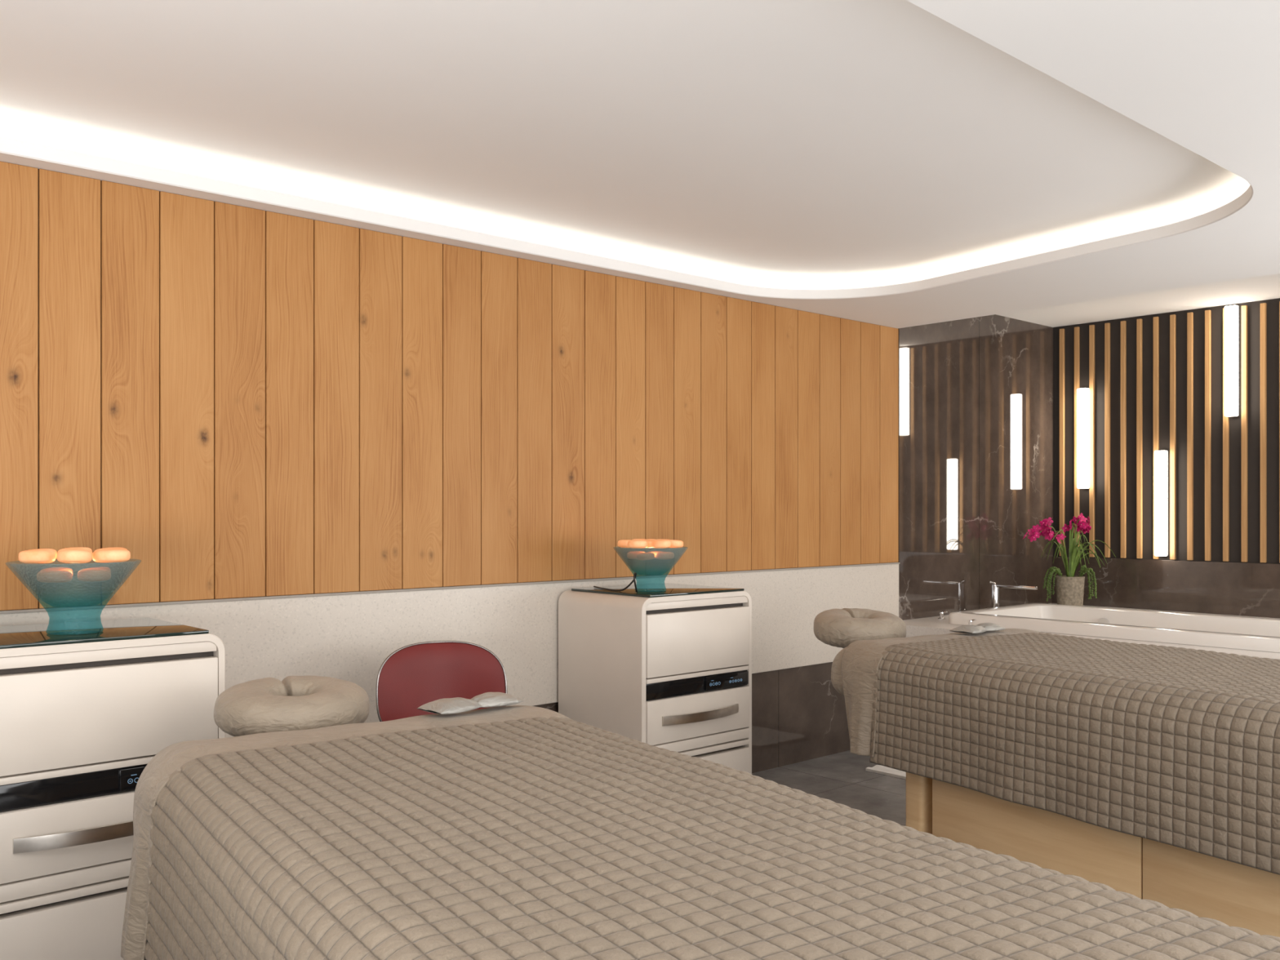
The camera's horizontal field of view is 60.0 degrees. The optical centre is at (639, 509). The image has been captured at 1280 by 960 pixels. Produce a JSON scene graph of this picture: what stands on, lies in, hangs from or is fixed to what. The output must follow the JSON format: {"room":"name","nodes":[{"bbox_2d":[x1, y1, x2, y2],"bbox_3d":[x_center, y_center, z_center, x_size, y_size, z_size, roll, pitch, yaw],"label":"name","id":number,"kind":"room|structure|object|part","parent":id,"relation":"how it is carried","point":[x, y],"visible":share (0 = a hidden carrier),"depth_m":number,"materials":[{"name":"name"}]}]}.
{"room":"spa massage room","nodes":[
{"label":"spa massage room","id":0,"kind":"room"},
{"bbox_2d":[0,161,1053,773],"bbox_3d":[-0.697,-0.065,4.426,9.490,2.750,0.130,0,0,-42],"label":"wall","id":1,"kind":"structure","parent":0,"point":[313,447],"depth_m":4.33,"materials":[{"name":"wood"}]},
{"bbox_2d":[0,0,1279,328],"bbox_3d":[0.782,-1.236,1.458,7.514,0.408,6.320,0,0,-42],"label":"ceiling","id":2,"kind":"structure","parent":0,"point":[891,163],"depth_m":3.33,"materials":[{"name":"paint"}]},
{"bbox_2d":[751,750,906,826],"bbox_3d":[1.442,1.360,2.053,9.490,0.100,6.520,0,0,-42],"label":"floor","id":3,"kind":"structure","parent":0,"point":[842,778],"depth_m":5.31,"materials":[{"name":"tile"}]},
{"bbox_2d":[0,617,225,959],"bbox_3d":[-1.539,0.820,3.038,0.626,0.980,0.574,0,0,-42],"label":"base cabinet","id":4,"kind":"object","parent":3,"relation":"on","point":[86,707],"visible":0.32,"depth_m":2.83,"materials":[{"name":"plastic"}]},
{"bbox_3d":[-1.390,1.104,2.872,0.580,0.212,0.040,0,0,-42],"label":"drawer","id":5,"kind":"part","parent":4,"relation":"part of","materials":[{"name":"plastic"}]},
{"bbox_3d":[-1.391,0.938,2.873,0.580,0.041,0.038,0,0,-42],"label":"divider rail","id":6,"kind":"part","parent":4,"relation":"part of","materials":[{"name":"plastic"}]},
{"bbox_3d":[-1.390,0.827,2.872,0.580,0.171,0.040,0,0,-42],"label":"drawer","id":7,"kind":"part","parent":4,"relation":"part of","materials":[{"name":"plastic"}]},
{"bbox_3d":[-1.362,0.823,2.842,0.430,0.036,0.046,0,0,-42],"label":"handle","id":8,"kind":"part","parent":4,"relation":"part of","materials":[{"name":"metal"}]},
{"bbox_3d":[-1.391,0.663,2.873,0.580,0.017,0.036,0,0,-42],"label":"divider rail","id":9,"kind":"part","parent":4,"relation":"part of","materials":[{"name":"plastic"}]},
{"bbox_3d":[-1.547,0.335,3.047,0.536,0.009,0.490,0,0,-42],"label":"glass","id":10,"kind":"part","parent":4,"relation":"part of","materials":[{"name":"black glass"}]},
{"bbox_3d":[-1.393,0.376,2.876,0.580,0.029,0.030,0,0,-42],"label":"rail","id":11,"kind":"part","parent":4,"relation":"part of","materials":[{"name":"plastic"}]},
{"bbox_3d":[-1.390,0.528,2.872,0.580,0.244,0.040,0,0,-42],"label":"drawer","id":12,"kind":"part","parent":4,"relation":"part of","materials":[{"name":"plastic"}]},
{"bbox_3d":[-1.556,0.800,3.056,0.626,0.920,0.524,0,0,-42],"label":"casing","id":13,"kind":"part","parent":4,"relation":"part of","materials":[{"name":"plastic"}]},
{"bbox_3d":[-1.264,0.705,2.972,0.251,0.055,0.013,0,0,-42],"label":"control panel","id":14,"kind":"part","parent":4,"relation":"part of","materials":[{"name":"black plastic"}]},
{"bbox_3d":[-1.517,0.234,2.976,0.326,0.192,0.326,0,0,-42],"label":"glass bowl","id":15,"kind":"object","parent":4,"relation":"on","visible":0},
{"bbox_2d":[18,550,55,563],"bbox_3d":[-1.573,0.122,2.892,0.085,0.036,0.086,0,0,-2],"label":"salt stone","id":16,"kind":"object","parent":15,"relation":"in","point":[27,556],"visible":1,"depth_m":2.86,"materials":[{"name":"orange stone"}]},
{"bbox_2d":[30,548,57,559],"bbox_3d":[-1.618,0.123,2.982,0.081,0.037,0.093,0,0,17],"label":"salt stone","id":17,"kind":"object","parent":15,"relation":"in","point":[50,549],"visible":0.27,"depth_m":2.99,"materials":[{"name":"orange stone"}]},
{"bbox_2d":[36,570,72,582],"bbox_3d":[-1.539,0.175,2.913,0.078,0.034,0.085,0,0,4],"label":"salt stone","id":18,"kind":"object","parent":15,"relation":"in","point":[45,576],"visible":1,"depth_m":2.88,"materials":[{"name":"orange stone"}]},
{"bbox_2d":[40,567,73,573],"bbox_3d":[-1.579,0.173,2.998,0.076,0.035,0.083,0,0,26],"label":"salt stone","id":19,"kind":"object","parent":15,"relation":"in","point":[50,568],"visible":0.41,"depth_m":2.99,"materials":[{"name":"orange stone"}]},
{"bbox_2d":[57,550,92,563],"bbox_3d":[-1.472,0.121,2.885,0.083,0.036,0.086,0,0,22],"label":"salt stone","id":20,"kind":"object","parent":15,"relation":"in","point":[63,556],"visible":1,"depth_m":2.85,"materials":[{"name":"orange stone"}]},
{"bbox_2d":[57,548,92,553],"bbox_3d":[-1.517,0.121,2.976,0.082,0.036,0.092,0,0,12],"label":"salt stone","id":21,"kind":"object","parent":15,"relation":"in","point":[62,548],"visible":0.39,"depth_m":2.95,"materials":[{"name":"orange stone"}]},
{"bbox_2d":[66,546,92,551],"bbox_3d":[-1.562,0.121,3.066,0.088,0.036,0.082,0,0,20],"label":"salt stone","id":22,"kind":"object","parent":15,"relation":"in","point":[82,548],"visible":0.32,"depth_m":3.05,"materials":[{"name":"orange stone"}]},
{"bbox_2d":[77,568,111,581],"bbox_3d":[-1.455,0.174,2.954,0.080,0.032,0.082,-2,-2,40],"label":"salt stone","id":23,"kind":"object","parent":15,"relation":"in","point":[88,575],"visible":1,"depth_m":2.92,"materials":[{"name":"orange stone"}]},
{"bbox_2d":[80,566,111,571],"bbox_3d":[-1.495,0.174,3.038,0.082,0.035,0.079,0,0,25],"label":"salt stone","id":24,"kind":"object","parent":15,"relation":"in","point":[101,567],"visible":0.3,"depth_m":3.02,"materials":[{"name":"orange stone"}]},
{"bbox_2d":[93,546,127,551],"bbox_3d":[-1.461,0.122,3.060,0.087,0.036,0.085,0,0,39],"label":"salt stone","id":25,"kind":"object","parent":15,"relation":"in","point":[116,548],"visible":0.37,"depth_m":3.05,"materials":[{"name":"orange stone"}]},
{"bbox_2d":[92,549,130,562],"bbox_3d":[-1.416,0.123,2.969,0.093,0.034,0.081,-1,1,-18],"label":"salt stone","id":26,"kind":"object","parent":15,"relation":"in","point":[104,555],"visible":1,"depth_m":2.94,"materials":[{"name":"orange stone"}]},
{"bbox_2d":[213,675,369,736],"bbox_3d":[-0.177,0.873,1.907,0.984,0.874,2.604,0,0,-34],"label":"cushion","id":27,"kind":"object","parent":3,"relation":"on","point":[295,703],"visible":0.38,"depth_m":2.68,"materials":[{"name":"beige fabric"}]},
{"bbox_2d":[120,705,572,959],"bbox_3d":[-0.593,0.695,2.533,1.091,0.405,0.212,0,0,-34],"label":"sheet","id":28,"kind":"object","parent":27,"relation":"on","point":[155,775],"visible":0.65,"depth_m":2.31,"materials":[{"name":"beige fabric"}]},
{"bbox_2d":[417,692,523,714],"bbox_3d":[-0.415,0.474,2.738,0.250,0.032,0.122,0,0,-45],"label":"pillow","id":29,"kind":"object","parent":28,"relation":"on","point":[487,700],"visible":1,"depth_m":2.69,"materials":[{"name":"white fabric"}]},
{"bbox_2d":[144,716,1279,959],"bbox_3d":[-0.001,0.795,1.639,1.054,0.610,1.988,0,0,-34],"label":"quilted coverlet","id":30,"kind":"object","parent":27,"relation":"on","point":[539,837],"visible":1,"depth_m":1.57,"materials":[{"name":"beige fabric"}]},
{"bbox_2d":[375,640,506,721],"bbox_3d":[-0.626,0.886,3.696,0.554,0.847,0.530,0,0,-22],"label":"chair","id":31,"kind":"object","parent":3,"relation":"on","point":[413,676],"visible":0.42,"depth_m":3.87,"materials":[{"name":"red leather"}]},
{"bbox_2d":[558,582,751,773],"bbox_3d":[0.082,0.820,4.641,0.626,0.980,0.574,0,0,-42],"label":"base cabinet","id":32,"kind":"object","parent":3,"relation":"on","point":[664,665],"visible":0.8,"depth_m":4.45,"materials":[{"name":"plastic"}]},
{"bbox_2d":[593,572,637,592],"bbox_3d":[-0.101,0.289,4.518,0.043,0.083,0.405,0,0,-28],"label":"power cord","id":33,"kind":"object","parent":32,"relation":"on","point":[635,573],"visible":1,"depth_m":4.43,"materials":[{"name":"black plastic"}]},
{"bbox_3d":[0.074,0.335,4.650,0.536,0.009,0.490,0,0,-42],"label":"glass","id":34,"kind":"part","parent":32,"relation":"part of","materials":[{"name":"black glass"}]},
{"bbox_3d":[0.228,0.376,4.479,0.580,0.029,0.030,0,0,-42],"label":"rail","id":35,"kind":"part","parent":32,"relation":"part of","materials":[{"name":"plastic"}]},
{"bbox_3d":[0.230,0.663,4.477,0.580,0.017,0.036,0,0,-42],"label":"divider rail","id":36,"kind":"part","parent":32,"relation":"part of","materials":[{"name":"plastic"}]},
{"bbox_3d":[0.232,0.827,4.476,0.580,0.171,0.040,0,0,-42],"label":"drawer","id":37,"kind":"part","parent":32,"relation":"part of","materials":[{"name":"plastic"}]},
{"bbox_3d":[0.232,0.528,4.476,0.580,0.244,0.040,0,0,-42],"label":"drawer","id":38,"kind":"part","parent":32,"relation":"part of","materials":[{"name":"plastic"}]},
{"bbox_3d":[0.259,0.823,4.445,0.430,0.036,0.046,0,0,-42],"label":"handle","id":39,"kind":"part","parent":32,"relation":"part of","materials":[{"name":"metal"}]},
{"bbox_3d":[0.231,0.938,4.476,0.580,0.041,0.038,0,0,-42],"label":"divider rail","id":40,"kind":"part","parent":32,"relation":"part of","materials":[{"name":"plastic"}]},
{"bbox_3d":[0.232,1.104,4.476,0.580,0.212,0.040,0,0,-42],"label":"drawer","id":41,"kind":"part","parent":32,"relation":"part of","materials":[{"name":"plastic"}]},
{"bbox_3d":[0.358,0.705,4.575,0.251,0.055,0.013,0,0,-42],"label":"control panel","id":42,"kind":"part","parent":32,"relation":"part of","materials":[{"name":"black plastic"}]},
{"bbox_3d":[0.043,0.240,4.494,0.303,0.179,0.303,0,0,-42],"label":"glass bowl","id":43,"kind":"object","parent":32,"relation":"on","visible":0},
{"bbox_2d":[617,539,632,547],"bbox_3d":[-0.051,0.138,4.500,0.077,0.033,0.084,0,0,-11],"label":"salt stone","id":44,"kind":"object","parent":43,"relation":"in","point":[623,543],"visible":0.67,"depth_m":4.47,"materials":[{"name":"orange stone"}]},
{"bbox_2d":[626,551,644,559],"bbox_3d":[-0.015,0.184,4.514,0.077,0.031,0.071,0,0,16],"label":"salt stone","id":45,"kind":"object","parent":43,"relation":"in","point":[632,555],"visible":0.78,"depth_m":4.49,"materials":[{"name":"orange stone"}]},
{"bbox_2d":[627,540,648,548],"bbox_3d":[-0.009,0.137,4.416,0.081,0.032,0.079,0,1,17],"label":"salt stone","id":46,"kind":"object","parent":43,"relation":"in","point":[631,544],"visible":1,"depth_m":4.38,"materials":[{"name":"orange stone"}]},
{"bbox_2d":[636,552,654,559],"bbox_3d":[0.022,0.186,4.436,0.072,0.032,0.079,0,0,12],"label":"salt stone","id":47,"kind":"object","parent":43,"relation":"in","point":[642,556],"visible":1,"depth_m":4.40,"materials":[{"name":"orange stone"}]},
{"bbox_2d":[643,538,656,547],"bbox_3d":[0.043,0.136,4.494,0.076,0.035,0.086,0,0,-11],"label":"salt stone","id":48,"kind":"object","parent":43,"relation":"in","point":[649,540],"visible":0.49,"depth_m":4.46,"materials":[{"name":"orange stone"}]},
{"bbox_2d":[648,551,662,558],"bbox_3d":[0.063,0.185,4.552,0.076,0.031,0.074,0,0,-28],"label":"salt stone","id":49,"kind":"object","parent":43,"relation":"in","point":[653,552],"visible":0.35,"depth_m":4.52,"materials":[{"name":"orange stone"}]},
{"bbox_2d":[651,539,671,548],"bbox_3d":[0.084,0.136,4.410,0.076,0.033,0.082,0,0,0],"label":"salt stone","id":50,"kind":"object","parent":43,"relation":"in","point":[659,544],"visible":1,"depth_m":4.38,"materials":[{"name":"orange stone"}]},
{"bbox_2d":[655,551,674,559],"bbox_3d":[0.101,0.185,4.474,0.076,0.030,0.074,-1,-1,-19],"label":"salt stone","id":51,"kind":"object","parent":43,"relation":"in","point":[661,555],"visible":1,"depth_m":4.44,"materials":[{"name":"orange stone"}]},
{"bbox_2d":[666,539,683,547],"bbox_3d":[0.137,0.138,4.488,0.084,0.034,0.077,0,0,34],"label":"salt stone","id":52,"kind":"object","parent":43,"relation":"in","point":[674,544],"visible":0.77,"depth_m":4.45,"materials":[{"name":"orange stone"}]},
{"bbox_2d":[866,764,906,779],"bbox_3d":[1.481,1.301,5.467,0.400,0.016,0.600,0,0,-42],"label":"bath mat","id":53,"kind":"object","parent":3,"relation":"on","point":[879,769],"visible":0.14,"depth_m":5.50,"materials":[{"name":"white fabric"}]},
{"bbox_2d":[813,608,1279,937],"bbox_3d":[1.627,0.865,3.731,0.984,0.891,2.604,0,0,-32],"label":"massage table","id":54,"kind":"object","parent":3,"relation":"on","point":[1233,894],"visible":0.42,"depth_m":3.42,"materials":[{"name":"brown wood"}]},
{"bbox_3d":[1.713,0.621,3.593,0.982,0.205,2.278,0,0,-32],"label":"mattress","id":55,"kind":"part","parent":54,"relation":"part of","materials":[{"name":"beige fabric"}]},
{"bbox_2d":[813,608,906,648],"bbox_3d":[0.916,0.495,4.614,0.398,0.153,0.354,0,0,-32],"label":"cushion","id":56,"kind":"object","parent":54,"relation":"on","point":[838,628],"depth_m":4.49,"materials":[{"name":"beige fabric"}]},
{"bbox_3d":[1.017,1.038,4.028,0.070,0.544,0.090,0,0,-32],"label":"leg","id":57,"kind":"part","parent":54,"relation":"part of","materials":[{"name":"brown wood"}]},
{"bbox_2d":[841,628,1044,757],"bbox_3d":[1.234,0.695,4.371,1.092,0.405,0.212,0,0,-32],"label":"sheet","id":58,"kind":"object","parent":54,"relation":"on","point":[861,659],"visible":0.63,"depth_m":4.09,"materials":[{"name":"beige fabric"}]},
{"bbox_2d":[950,622,1004,633],"bbox_3d":[1.360,0.474,4.452,0.250,0.032,0.122,0,0,-42],"label":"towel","id":59,"kind":"object","parent":58,"relation":"on","point":[982,627],"visible":1,"depth_m":4.40,"materials":[{"name":"white fabric"}]},
{"bbox_3d":[1.253,1.022,3.579,0.018,0.505,0.812,0,0,-32],"label":"door","id":60,"kind":"part","parent":54,"relation":"part of","materials":[{"name":"brown wood"}]},
{"bbox_2d":[870,632,1279,875],"bbox_3d":[1.795,0.795,3.457,1.054,0.610,1.988,0,0,-32],"label":"quilted coverlet","id":61,"kind":"object","parent":54,"relation":"on","point":[1179,747],"visible":1,"depth_m":3.31,"materials":[{"name":"beige fabric"}]},
{"bbox_3d":[1.681,1.022,2.882,0.018,0.505,0.812,0,0,-32],"label":"door","id":62,"kind":"part","parent":54,"relation":"part of","materials":[{"name":"brown wood"}]},
{"bbox_2d":[903,603,1279,659],"bbox_3d":[3.044,0.947,5.734,1.939,0.724,2.945,0,0,-42],"label":"tub deck","id":63,"kind":"object","parent":3,"relation":"on","point":[927,625],"depth_m":5.89,"materials":[{"name":"stone"}]},
{"bbox_3d":[1.744,0.607,6.387,0.046,0.045,0.088,0,0,25],"label":"valve handle","id":64,"kind":"part","parent":63,"relation":"part of","materials":[{"name":"silver metal"}]},
{"bbox_3d":[1.765,0.607,5.908,0.046,0.045,0.088,0,0,25],"label":"valve handle","id":65,"kind":"part","parent":63,"relation":"part of","materials":[{"name":"silver metal"}]},
{"bbox_2d":[989,581,1037,608],"bbox_3d":[2.252,0.534,6.688,0.060,0.192,0.302,0,0,-42],"label":"faucet","id":66,"kind":"object","parent":63,"relation":"on","point":[995,588],"visible":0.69,"depth_m":6.75,"materials":[{"name":"silver metal"}]},
{"bbox_3d":[2.260,0.465,6.680,0.032,0.018,0.280,0,0,-42],"label":"spout","id":67,"kind":"part","parent":66,"relation":"part of","materials":[{"name":"silver metal"}]},
{"bbox_2d":[1022,512,1115,605],"bbox_3d":[2.725,0.324,7.011,0.495,0.611,0.447,0,0,33],"label":"potted orchid","id":68,"kind":"object","parent":63,"relation":"on","point":[1069,587],"visible":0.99,"depth_m":6.94,"materials":[{"name":"plant"}]},
{"bbox_3d":[2.707,0.523,6.975,0.176,0.212,0.176,0,0,-42],"label":"pot","id":69,"kind":"part","parent":68,"relation":"part of","materials":[{"name":"beige stone"}]},
{"bbox_2d":[948,603,1279,652],"bbox_3d":[2.733,0.792,5.713,0.990,0.446,2.030,0,0,-42],"label":"bathtub","id":70,"kind":"object","parent":63,"relation":"on","point":[1254,633],"visible":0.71,"depth_m":5.84,"materials":[{"name":"ceramic"}]},
{"bbox_2d":[995,273,1279,327],"bbox_3d":[4.233,-1.337,4.568,1.776,0.207,6.320,0,0,-42],"label":"ceiling","id":71,"kind":"structure","parent":0,"point":[1267,286],"depth_m":6.62,"materials":[{"name":"paint"}]},
{"bbox_2d":[1052,297,1279,617],"bbox_3d":[4.930,-0.065,5.179,0.122,2.750,6.296,0,0,-42],"label":"wall","id":72,"kind":"structure","parent":0,"point":[1155,382],"depth_m":6.88,"materials":[{"name":"wood"}]},
{"bbox_2d":[1076,387,1089,488],"bbox_3d":[2.914,-0.469,7.279,0.060,0.665,0.068,0,0,-42],"label":"wall light","id":73,"kind":"object","parent":72,"relation":"attached to","point":[1082,394],"visible":1,"depth_m":7.26,"materials":[{"name":"plastic"}]},
{"bbox_2d":[1154,449,1167,556],"bbox_3d":[3.250,-0.041,6.907,0.060,0.665,0.068,0,0,-42],"label":"wall light","id":74,"kind":"object","parent":72,"relation":"attached to","point":[1160,456],"visible":1,"depth_m":6.88,"materials":[{"name":"plastic"}]},
{"bbox_2d":[1052,556,1279,617],"bbox_3d":[4.324,0.812,5.777,0.020,0.995,4.594,0,0,-42],"label":"backsplash","id":75,"kind":"structure","parent":72,"relation":"attached to","point":[1221,588],"depth_m":6.84,"materials":[{"name":"brown stone"}]},
{"bbox_2d":[1224,305,1238,417],"bbox_3d":[3.526,-0.885,6.601,0.060,0.665,0.068,0,0,-42],"label":"wall light","id":76,"kind":"object","parent":72,"relation":"attached to","point":[1231,312],"visible":1,"depth_m":6.58,"materials":[{"name":"plastic"}]}
]}

